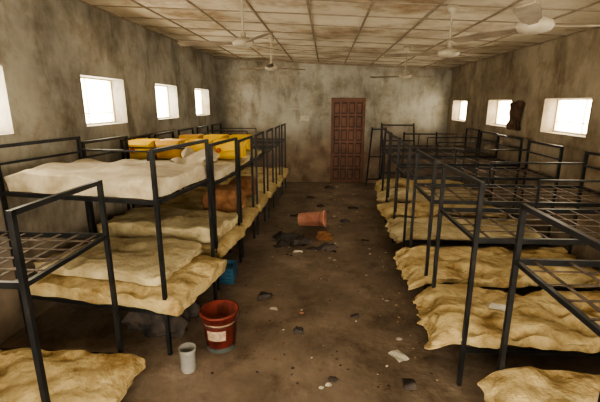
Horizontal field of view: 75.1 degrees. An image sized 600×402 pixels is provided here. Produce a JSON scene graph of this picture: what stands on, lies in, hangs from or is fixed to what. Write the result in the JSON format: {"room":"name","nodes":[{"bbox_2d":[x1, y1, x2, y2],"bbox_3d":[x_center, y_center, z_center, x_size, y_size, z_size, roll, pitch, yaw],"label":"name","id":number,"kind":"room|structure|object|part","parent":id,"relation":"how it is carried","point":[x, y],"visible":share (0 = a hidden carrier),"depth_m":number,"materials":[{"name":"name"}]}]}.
{"room":"dormitory","nodes":[
{"label":"dormitory","id":0,"kind":"room"},
{"bbox_2d":[0,0,218,343],"bbox_3d":[-2.499,-0.607,4.095,0.220,3.050,11.940,1,14,4],"label":"wall","id":1,"kind":"structure","parent":0,"point":[47,47],"depth_m":4.05,"materials":[{"name":"paint"}]},
{"bbox_2d":[81,77,114,124],"bbox_3d":[-2.530,-1.210,4.731,0.040,0.550,0.920,1,14,4],"label":"window","id":2,"kind":"structure","parent":1,"relation":"in","point":[83,78],"depth_m":4.96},
{"bbox_2d":[155,85,169,118],"bbox_3d":[-2.408,-1.668,6.561,0.040,0.550,0.900,1,14,4],"label":"window","id":3,"kind":"structure","parent":1,"relation":"in","point":[166,90],"depth_m":6.95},
{"bbox_2d":[195,89,202,114],"bbox_3d":[-2.284,-2.134,8.424,0.040,0.550,0.950,1,14,4],"label":"window","id":4,"kind":"structure","parent":1,"relation":"in","point":[200,108],"depth_m":8.85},
{"bbox_2d":[78,0,599,68],"bbox_3d":[0.380,-1.852,3.591,5.550,0.290,11.500,1,14,4],"label":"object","id":5,"kind":"structure","parent":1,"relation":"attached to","point":[372,2],"depth_m":4.88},
{"bbox_2d":[0,182,599,401],"bbox_3d":[0.380,0.990,4.303,5.990,0.150,11.940,1,14,4],"label":"floor","id":6,"kind":"structure","parent":0,"point":[64,326],"depth_m":3.42,"materials":[{"name":"concrete"}]},
{"bbox_2d":[0,180,123,401],"bbox_3d":[-1.880,0.648,2.374,1.150,1.450,0.760,1,14,4],"label":"bunk bed","id":7,"kind":"object","parent":6,"relation":"on","point":[23,283],"visible":0.62,"depth_m":2.14,"materials":[{"name":"paint"}]},
{"bbox_2d":[0,348,145,401],"bbox_3d":[-1.765,1.174,2.401,1.330,0.138,0.807,1,14,4],"label":"mattress","id":8,"kind":"object","parent":7,"relation":"on","point":[79,375],"visible":0.94,"depth_m":2.49,"materials":[{"name":"beige fabric"}]},
{"bbox_2d":[0,136,217,355],"bbox_3d":[-1.594,0.293,3.442,1.380,1.620,0.880,3,14,12],"label":"bunk bed","id":9,"kind":"object","parent":6,"relation":"on","point":[156,201],"visible":0.44,"depth_m":3.08,"materials":[{"name":"paint"}]},
{"bbox_2d":[5,158,204,199],"bbox_3d":[-1.583,-0.229,3.308,1.340,0.182,0.888,3,14,12],"label":"mattress","id":10,"kind":"object","parent":9,"relation":"on","point":[124,178],"visible":0.94,"depth_m":2.99,"materials":[{"name":"beige fabric"}]},
{"bbox_2d":[30,254,226,315],"bbox_3d":[-1.523,0.656,3.519,1.472,0.178,0.922,3,14,13],"label":"mattress","id":11,"kind":"object","parent":9,"relation":"on","point":[191,280],"visible":0.53,"depth_m":3.16,"materials":[{"name":"beige fabric"}]},
{"bbox_2d":[33,236,202,285],"bbox_3d":[-1.615,0.495,3.582,1.237,0.120,0.830,3,14,12],"label":"mattress","id":12,"kind":"object","parent":11,"relation":"on","point":[136,260],"visible":0.77,"depth_m":3.40,"materials":[{"name":"beige fabric"}]},
{"bbox_2d":[121,301,200,337],"bbox_3d":[-1.236,0.991,3.515,0.624,0.231,0.507,1,14,4],"label":"bag","id":13,"kind":"object","parent":6,"relation":"on","point":[150,325],"visible":0.56,"depth_m":3.35,"materials":[{"name":"fabric"}]},
{"bbox_2d":[81,136,241,289],"bbox_3d":[-1.492,0.077,4.451,1.420,1.550,0.780,2,14,9],"label":"bunk bed","id":14,"kind":"object","parent":6,"relation":"on","point":[213,183],"visible":0.22,"depth_m":4.21,"materials":[{"name":"paint"}]},
{"bbox_2d":[130,159,234,180],"bbox_3d":[-1.481,-0.357,4.336,1.364,0.132,0.754,2,14,9],"label":"mattress","id":15,"kind":"object","parent":14,"relation":"on","point":[220,170],"visible":0.19,"depth_m":4.24,"materials":[{"name":"beige fabric"}]},
{"bbox_2d":[169,147,218,165],"bbox_3d":[-1.072,-0.451,3.990,0.486,0.174,0.551,1,14,4],"label":"sheet","id":16,"kind":"object","parent":15,"relation":"on","point":[190,157],"visible":0.58,"depth_m":3.88,"materials":[{"name":"white fabric"}]},
{"bbox_2d":[131,224,244,257],"bbox_3d":[-1.444,0.402,4.526,1.452,0.158,0.826,2,14,10],"label":"mattress","id":17,"kind":"object","parent":14,"relation":"on","point":[226,242],"visible":0.26,"depth_m":4.27,"materials":[{"name":"beige fabric"}]},
{"bbox_2d":[97,207,237,242],"bbox_3d":[-1.478,0.230,4.486,1.394,0.195,0.826,2,14,9],"label":"mattress","id":18,"kind":"object","parent":17,"relation":"on","point":[182,224],"visible":0.84,"depth_m":4.21,"materials":[{"name":"beige fabric"}]},
{"bbox_2d":[120,135,254,257],"bbox_3d":[-1.440,-0.105,5.282,1.500,1.500,0.750,1,14,6],"label":"bunk bed","id":19,"kind":"object","parent":6,"relation":"on","point":[250,137],"visible":0.19,"depth_m":5.03,"materials":[{"name":"paint"}]},
{"bbox_2d":[141,157,249,165],"bbox_3d":[-1.433,-0.538,5.175,1.427,0.076,0.729,1,14,6],"label":"mattress","id":20,"kind":"object","parent":19,"relation":"on","point":[243,160],"visible":0.18,"depth_m":5.01,"materials":[{"name":"beige fabric"}]},
{"bbox_2d":[128,139,159,158],"bbox_3d":[-2.017,-0.677,5.036,0.330,0.228,0.420,0,14,-2],"label":"jerrycan","id":21,"kind":"object","parent":20,"relation":"on","point":[134,142],"visible":0.53,"depth_m":4.89,"materials":[{"name":"plastic"}]},
{"bbox_2d":[155,139,188,158],"bbox_3d":[-1.649,-0.676,5.032,0.330,0.228,0.420,2,14,8],"label":"jerrycan","id":22,"kind":"object","parent":20,"relation":"on","point":[170,154],"visible":0.56,"depth_m":4.89,"materials":[{"name":"yellow plastic"}]},
{"bbox_2d":[185,139,215,151],"bbox_3d":[-1.277,-0.675,5.028,0.330,0.228,0.420,0,14,1],"label":"jerrycan","id":23,"kind":"object","parent":20,"relation":"on","point":[197,147],"visible":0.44,"depth_m":4.87,"materials":[{"name":"plastic"}]},
{"bbox_2d":[214,139,245,158],"bbox_3d":[-0.908,-0.674,5.025,0.330,0.228,0.420,2,14,9],"label":"jerrycan","id":24,"kind":"object","parent":20,"relation":"on","point":[225,150],"visible":0.82,"depth_m":4.88,"materials":[{"name":"plastic"}]},
{"bbox_2d":[159,203,258,230],"bbox_3d":[-1.392,0.189,5.349,1.532,0.173,0.798,2,14,6],"label":"mattress","id":25,"kind":"object","parent":19,"relation":"on","point":[248,213],"visible":0.29,"depth_m":5.45,"materials":[{"name":"beige fabric"}]},
{"bbox_2d":[202,184,246,212],"bbox_3d":[-0.998,-0.056,5.171,0.499,0.338,0.552,2,14,6],"label":"folded blanket","id":26,"kind":"object","parent":25,"relation":"on","point":[225,195],"visible":0.55,"depth_m":4.94,"materials":[{"name":"brown fabric"}]},
{"bbox_2d":[178,342,196,373],"bbox_3d":[-0.829,1.169,2.889,0.128,0.190,0.128,1,14,4],"label":"cup","id":27,"kind":"object","parent":6,"relation":"on","point":[187,351],"visible":1,"depth_m":2.86,"materials":[{"name":"white plastic"}]},
{"bbox_2d":[153,131,265,234],"bbox_3d":[-1.346,-0.312,6.106,1.500,1.500,0.720,1,14,4],"label":"bunk bed","id":28,"kind":"object","parent":6,"relation":"on","point":[168,132],"visible":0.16,"depth_m":5.87,"materials":[{"name":"paint"}]},
{"bbox_2d":[163,191,267,211],"bbox_3d":[-1.294,-0.012,6.180,1.527,0.161,0.750,1,14,5],"label":"mattress","id":29,"kind":"object","parent":28,"relation":"on","point":[191,197],"visible":0.47,"depth_m":6.01,"materials":[{"name":"beige fabric"}]},
{"bbox_2d":[228,176,255,196],"bbox_3d":[-0.896,-0.249,6.071,0.455,0.276,0.508,1,14,4],"label":"folded blanket","id":30,"kind":"object","parent":29,"relation":"on","point":[246,184],"visible":0.38,"depth_m":5.86,"materials":[{"name":"brown fabric"}]},
{"bbox_2d":[244,149,261,157],"bbox_3d":[-1.337,-0.745,5.998,1.432,0.078,0.697,1,14,4],"label":"mattress","id":31,"kind":"object","parent":28,"relation":"on","point":[248,152],"visible":0.23,"depth_m":5.82,"materials":[{"name":"beige fabric"}]},
{"bbox_2d":[179,134,203,138],"bbox_3d":[-1.656,-0.898,5.949,0.312,0.215,0.398,0,14,0],"label":"jerrycan","id":32,"kind":"object","parent":31,"relation":"on","point":[184,136],"visible":0.2,"depth_m":5.81,"materials":[{"name":"yellow plastic"}]},
{"bbox_2d":[203,134,229,139],"bbox_3d":[-1.278,-0.897,5.944,0.312,0.215,0.398,2,14,9],"label":"jerrycan","id":33,"kind":"object","parent":31,"relation":"on","point":[210,136],"visible":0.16,"depth_m":5.82,"materials":[{"name":"plastic"}]},
{"bbox_2d":[230,134,251,149],"bbox_3d":[-0.896,-0.891,5.920,0.312,0.215,0.398,0,14,-2],"label":"jerrycan","id":34,"kind":"object","parent":31,"relation":"on","point":[239,136],"visible":0.25,"depth_m":5.79,"materials":[{"name":"plastic"}]},
{"bbox_2d":[198,299,239,353],"bbox_3d":[-0.648,1.027,3.166,0.330,0.330,0.331,-2,14,-8],"label":"bucket","id":35,"kind":"object","parent":6,"relation":"on","point":[219,317],"visible":1,"depth_m":3.10,"materials":[{"name":"plastic"}]},
{"bbox_3d":[-0.637,0.940,3.063,0.330,0.055,0.172,-2,14,-8],"label":"handle","id":36,"kind":"part","parent":35,"relation":"part of","materials":[{"name":"metal"}]},
{"bbox_2d":[212,260,237,284],"bbox_3d":[-0.909,0.796,4.392,0.362,0.183,0.262,0,14,1],"label":"plastic crate","id":37,"kind":"object","parent":6,"relation":"on","point":[228,277],"visible":0.38,"depth_m":4.29,"materials":[{"name":"blue plastic"}]},
{"bbox_2d":[178,128,273,217],"bbox_3d":[-1.259,-0.524,6.956,1.500,1.500,0.720,1,14,4],"label":"bunk bed","id":38,"kind":"object","parent":6,"relation":"on","point":[266,148],"visible":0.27,"depth_m":6.72,"materials":[{"name":"paint"}]},
{"bbox_2d":[190,180,276,197],"bbox_3d":[-1.213,-0.226,7.025,1.535,0.164,0.766,1,14,4],"label":"mattress","id":39,"kind":"object","parent":38,"relation":"on","point":[272,186],"visible":0.33,"depth_m":6.84,"materials":[{"name":"beige fabric"}]},
{"bbox_2d":[196,125,280,205],"bbox_3d":[-1.173,-0.734,7.794,1.500,1.500,0.720,1,14,3],"label":"bunk bed","id":40,"kind":"object","parent":6,"relation":"on","point":[275,143],"visible":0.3,"depth_m":7.61,"materials":[{"name":"paint"}]},
{"bbox_2d":[217,174,282,186],"bbox_3d":[-1.129,-0.436,7.869,1.528,0.161,0.756,0,14,2],"label":"mattress","id":41,"kind":"object","parent":40,"relation":"on","point":[260,176],"visible":0.33,"depth_m":7.75,"materials":[{"name":"beige fabric"}]},
{"bbox_2d":[211,123,285,194],"bbox_3d":[-1.094,-0.955,8.676,1.500,1.500,0.720,1,14,4],"label":"bunk bed","id":42,"kind":"object","parent":6,"relation":"on","point":[282,139],"visible":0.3,"depth_m":8.63,"materials":[{"name":"paint"}]},
{"bbox_2d":[241,167,288,177],"bbox_3d":[-1.041,-0.655,8.746,1.537,0.162,0.781,1,14,3],"label":"mattress","id":43,"kind":"object","parent":42,"relation":"on","point":[247,170],"visible":0.4,"depth_m":8.58,"materials":[{"name":"beige fabric"}]},
{"bbox_2d":[257,292,273,299],"bbox_3d":[-0.353,0.959,4.015,0.169,0.052,0.162,1,14,4],"label":"rag","id":44,"kind":"object","parent":6,"relation":"on","point":[263,295],"visible":1,"depth_m":3.96,"materials":[{"name":"fabric"}]},
{"bbox_2d":[271,231,312,247],"bbox_3d":[-0.118,0.555,5.592,0.637,0.145,0.529,1,14,4],"label":"pile","id":45,"kind":"object","parent":6,"relation":"on","point":[283,239],"visible":1,"depth_m":5.56,"materials":[{"name":"fabric"}]},
{"bbox_2d":[293,326,303,333],"bbox_3d":[-0.005,1.121,3.394,0.107,0.060,0.101,1,14,4],"label":"stone","id":46,"kind":"object","parent":6,"relation":"on","point":[297,330],"visible":1,"depth_m":3.37,"materials":[{"name":"stone"}]},
{"bbox_2d":[298,210,325,227],"bbox_3d":[0.191,0.274,6.158,0.444,0.283,0.279,2,14,6],"label":"bucket","id":47,"kind":"object","parent":6,"relation":"on","point":[318,218],"visible":1,"depth_m":6.09,"materials":[{"name":"plastic"}]},
{"bbox_2d":[305,243,337,251],"bbox_3d":[0.274,0.641,5.311,0.496,0.122,0.220,1,14,4],"label":"pile","id":48,"kind":"object","parent":6,"relation":"on","point":[325,246],"visible":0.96,"depth_m":5.29,"materials":[{"name":"fabric"}]},
{"bbox_2d":[211,183,432,390],"bbox_3d":[0.351,0.522,5.835,1.814,0.010,7.906,1,14,4],"label":"litter","id":49,"kind":"object","parent":6,"relation":"on","point":[333,379],"visible":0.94,"depth_m":3.55,"materials":[{"name":"white paper"}]},
{"bbox_2d":[316,231,332,240],"bbox_3d":[0.361,0.517,5.721,0.264,0.151,0.209,1,14,4],"label":"rag","id":50,"kind":"object","parent":6,"relation":"on","point":[322,235],"visible":0.97,"depth_m":5.66,"materials":[{"name":"orange fabric"}]},
{"bbox_2d":[340,219,349,222],"bbox_3d":[0.755,0.331,6.540,0.197,0.068,0.120,1,14,4],"label":"rag","id":51,"kind":"object","parent":6,"relation":"on","point":[341,220],"visible":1,"depth_m":6.51,"materials":[{"name":"fabric"}]},
{"bbox_2d":[365,127,386,185],"bbox_3d":[1.813,-1.058,9.314,0.348,1.364,0.586,6,15,21],"label":"ladder","id":52,"kind":"object","parent":6,"relation":"on","point":[372,129],"visible":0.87,"depth_m":9.29,"materials":[{"name":"metal"}]},
{"bbox_2d":[381,123,414,175],"bbox_3d":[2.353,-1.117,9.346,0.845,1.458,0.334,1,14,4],"label":"bed","id":53,"kind":"object","parent":6,"relation":"on","point":[382,124],"visible":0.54,"depth_m":9.31,"materials":[{"name":"paint"}]},
{"bbox_2d":[388,350,408,362],"bbox_3d":[0.774,1.215,3.062,0.100,0.008,0.140,-6,15,-24],"label":"paper sheet","id":54,"kind":"object","parent":6,"relation":"on","point":[399,356],"visible":1,"depth_m":3.06,"materials":[{"name":"white paper"}]},
{"bbox_2d":[401,378,417,391],"bbox_3d":[0.780,1.289,2.780,0.142,0.058,0.184,1,14,4],"label":"stone","id":55,"kind":"object","parent":6,"relation":"on","point":[409,384],"visible":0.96,"depth_m":2.73,"materials":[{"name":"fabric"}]},
{"bbox_2d":[401,132,437,177],"bbox_3d":[2.763,-0.942,9.058,0.890,1.264,0.588,1,14,4],"label":"bed","id":56,"kind":"object","parent":6,"relation":"on","point":[404,133],"visible":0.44,"depth_m":9.13,"materials":[{"name":"paint"}]},
{"bbox_2d":[378,127,479,188],"bbox_3d":[2.481,-0.703,7.752,1.720,1.460,0.700,1,14,5],"label":"bunk bed","id":57,"kind":"object","parent":6,"relation":"on","point":[420,147],"visible":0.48,"depth_m":7.78,"materials":[{"name":"paint"}]},
{"bbox_2d":[374,178,470,191],"bbox_3d":[2.420,-0.281,7.862,1.829,0.260,0.800,1,14,3],"label":"mattress","id":58,"kind":"object","parent":57,"relation":"on","point":[402,181],"visible":0.44,"depth_m":7.82,"materials":[{"name":"beige fabric"}]},
{"bbox_2d":[381,130,498,202],"bbox_3d":[2.372,-0.480,6.860,1.720,1.460,0.730,1,14,4],"label":"bunk bed","id":59,"kind":"object","parent":6,"relation":"on","point":[432,153],"visible":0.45,"depth_m":6.84,"materials":[{"name":"paint"}]},
{"bbox_2d":[377,188,487,202],"bbox_3d":[2.318,-0.090,6.965,1.914,0.191,0.883,1,14,4],"label":"mattress","id":60,"kind":"object","parent":59,"relation":"on","point":[381,195],"visible":0.49,"depth_m":6.83,"materials":[{"name":"beige fabric"}]},
{"bbox_2d":[384,134,523,221],"bbox_3d":[2.263,-0.260,5.982,1.720,1.460,0.740,0,14,2],"label":"bunk bed","id":61,"kind":"object","parent":6,"relation":"on","point":[495,158],"visible":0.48,"depth_m":5.81,"materials":[{"name":"paint"}]},
{"bbox_2d":[377,199,509,220],"bbox_3d":[2.186,0.136,6.073,1.865,0.186,0.852,0,14,-1],"label":"mattress","id":62,"kind":"object","parent":61,"relation":"on","point":[422,208],"visible":0.59,"depth_m":5.95,"materials":[{"name":"beige fabric"}]},
{"bbox_2d":[392,139,563,247],"bbox_3d":[2.148,-0.014,4.998,1.720,1.460,0.760,1,14,4],"label":"bunk bed","id":63,"kind":"object","parent":6,"relation":"on","point":[398,168],"visible":0.58,"depth_m":4.76,"materials":[{"name":"paint"}]},
{"bbox_2d":[385,216,542,243],"bbox_3d":[2.072,0.376,5.109,1.809,0.188,0.868,1,14,5],"label":"mattress","id":64,"kind":"object","parent":63,"relation":"on","point":[449,231],"visible":0.59,"depth_m":4.93,"materials":[{"name":"beige fabric"}]},
{"bbox_2d":[409,149,599,290],"bbox_3d":[2.051,0.273,3.852,1.720,1.460,0.780,1,14,5],"label":"bunk bed","id":65,"kind":"object","parent":6,"relation":"on","point":[580,188],"visible":0.58,"depth_m":3.71,"materials":[{"name":"paint"}]},
{"bbox_2d":[393,245,599,289],"bbox_3d":[1.963,0.686,3.961,1.941,0.288,0.966,0,14,2],"label":"mattress","id":66,"kind":"object","parent":65,"relation":"on","point":[493,264],"visible":0.8,"depth_m":3.78,"materials":[{"name":"beige fabric"}]},
{"bbox_2d":[432,164,599,385],"bbox_3d":[1.988,0.510,2.903,1.720,1.460,0.770,1,14,3],"label":"bunk bed","id":67,"kind":"object","parent":6,"relation":"on","point":[479,209],"visible":0.52,"depth_m":2.68,"materials":[{"name":"paint"}]},
{"bbox_2d":[413,284,599,352],"bbox_3d":[1.892,0.915,3.008,1.942,0.237,0.892,2,14,7],"label":"mattress","id":68,"kind":"object","parent":67,"relation":"on","point":[538,320],"visible":0.91,"depth_m":2.88,"materials":[{"name":"beige fabric"}]},
{"bbox_2d":[489,302,505,310],"bbox_3d":[1.493,0.793,2.909,0.140,0.008,0.100,10,17,35],"label":"paper sheet","id":69,"kind":"object","parent":68,"relation":"on","point":[492,305],"visible":0.72,"depth_m":2.92,"materials":[{"name":"white paper"}]},
{"bbox_2d":[497,203,599,401],"bbox_3d":[2.016,0.806,1.823,1.720,1.410,0.800,1,14,4],"label":"bunk bed","id":70,"kind":"object","parent":6,"relation":"on","point":[518,263],"visible":0.71,"depth_m":2.00,"materials":[{"name":"paint"}]},
{"bbox_2d":[477,366,599,401],"bbox_3d":[1.936,1.208,1.939,1.884,0.296,0.911,1,14,4],"label":"mattress","id":71,"kind":"object","parent":70,"relation":"on","point":[526,383],"visible":0.99,"depth_m":2.19,"materials":[{"name":"beige fabric"}]},
{"bbox_2d":[215,57,451,182],"bbox_3d":[0.758,-1.958,9.593,5.550,3.000,0.220,1,14,4],"label":"wall","id":72,"kind":"structure","parent":0,"point":[262,100],"depth_m":9.40,"materials":[{"name":"paint"}]},
{"bbox_2d":[300,109,308,120],"bbox_3d":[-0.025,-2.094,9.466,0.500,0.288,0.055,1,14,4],"label":"switch box","id":73,"kind":"object","parent":72,"relation":"attached to","point":[302,118],"visible":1,"depth_m":9.46,"materials":[{"name":"beige plastic"}]},
{"bbox_2d":[215,57,452,69],"bbox_3d":[0.750,-3.217,9.149,5.552,0.320,0.030,1,14,4],"label":"trim","id":74,"kind":"structure","parent":72,"relation":"attached to","point":[216,57],"depth_m":9.13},
{"bbox_2d":[330,98,365,182],"bbox_3d":[1.156,-1.455,9.522,0.810,2.060,0.101,1,14,4],"label":"door","id":75,"kind":"structure","parent":72,"relation":"in","point":[347,114],"depth_m":9.51,"materials":[{"name":"brown wood"}]},
{"bbox_2d":[82,0,599,67],"bbox_3d":[0.380,-1.906,3.578,5.990,0.402,11.940,1,14,4],"label":"ceiling","id":76,"kind":"structure","parent":0,"point":[290,6],"depth_m":4.70,"materials":[{"name":"ceramic"}]},
{"bbox_2d":[177,0,282,50],"bbox_3d":[-0.649,-1.632,3.508,0.935,0.483,1.079,1,14,3],"label":"ceiling fan","id":77,"kind":"object","parent":76,"relation":"hanging from","point":[242,41],"depth_m":3.52,"materials":[{"name":"white metal"}]},
{"bbox_2d":[240,36,304,70],"bbox_3d":[-0.328,-2.268,6.040,0.935,0.487,1.079,-8,16,-30],"label":"ceiling fan","id":78,"kind":"object","parent":76,"relation":"hanging from","point":[270,67],"depth_m":5.97,"materials":[{"name":"white metal"}]},
{"bbox_2d":[370,46,434,78],"bbox_3d":[1.820,-2.228,6.308,0.935,0.480,1.079,-6,15,-24],"label":"ceiling fan","id":79,"kind":"object","parent":76,"relation":"hanging from","point":[405,75],"depth_m":6.26,"materials":[{"name":"white metal"}]},
{"bbox_2d":[384,4,495,58],"bbox_3d":[1.279,-1.590,3.682,0.935,0.456,1.079,4,15,17],"label":"ceiling fan","id":80,"kind":"object","parent":76,"relation":"hanging from","point":[449,51],"depth_m":3.64,"materials":[{"name":"white metal"}]},
{"bbox_2d":[449,0,599,42],"bbox_3d":[1.481,-1.198,2.184,0.935,0.484,1.079,1,14,4],"label":"ceiling fan","id":81,"kind":"object","parent":76,"relation":"hanging from","point":[532,21],"depth_m":2.18,"materials":[{"name":"white metal"}]},
{"bbox_2d":[444,27,599,288],"bbox_3d":[3.259,-0.381,3.768,0.220,2.770,11.940,1,14,4],"label":"wall","id":82,"kind":"structure","parent":0,"point":[568,67],"depth_m":5.30,"materials":[{"name":"paint"}]},
{"bbox_2d":[459,101,466,120],"bbox_3d":[3.661,-1.970,8.508,0.040,0.430,0.900,1,14,4],"label":"window","id":83,"kind":"structure","parent":82,"relation":"in","point":[461,105],"depth_m":8.91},
{"bbox_2d":[496,100,511,125],"bbox_3d":[3.532,-1.485,6.572,0.040,0.430,0.900,1,14,4],"label":"window","id":84,"kind":"structure","parent":82,"relation":"in","point":[499,101],"depth_m":6.97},
{"bbox_2d":[506,100,524,129],"bbox_3d":[3.240,-1.291,5.869,0.147,0.436,0.314,1,14,4],"label":"hanging cloth","id":85,"kind":"object","parent":82,"relation":"hanging from","point":[516,107],"visible":1,"depth_m":5.82,"materials":[{"name":"brown fabric"}]},
{"bbox_2d":[553,98,591,135],"bbox_3d":[3.411,-1.031,4.757,0.040,0.430,0.950,1,14,4],"label":"window","id":86,"kind":"structure","parent":82,"relation":"in","point":[557,121],"depth_m":4.92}
]}

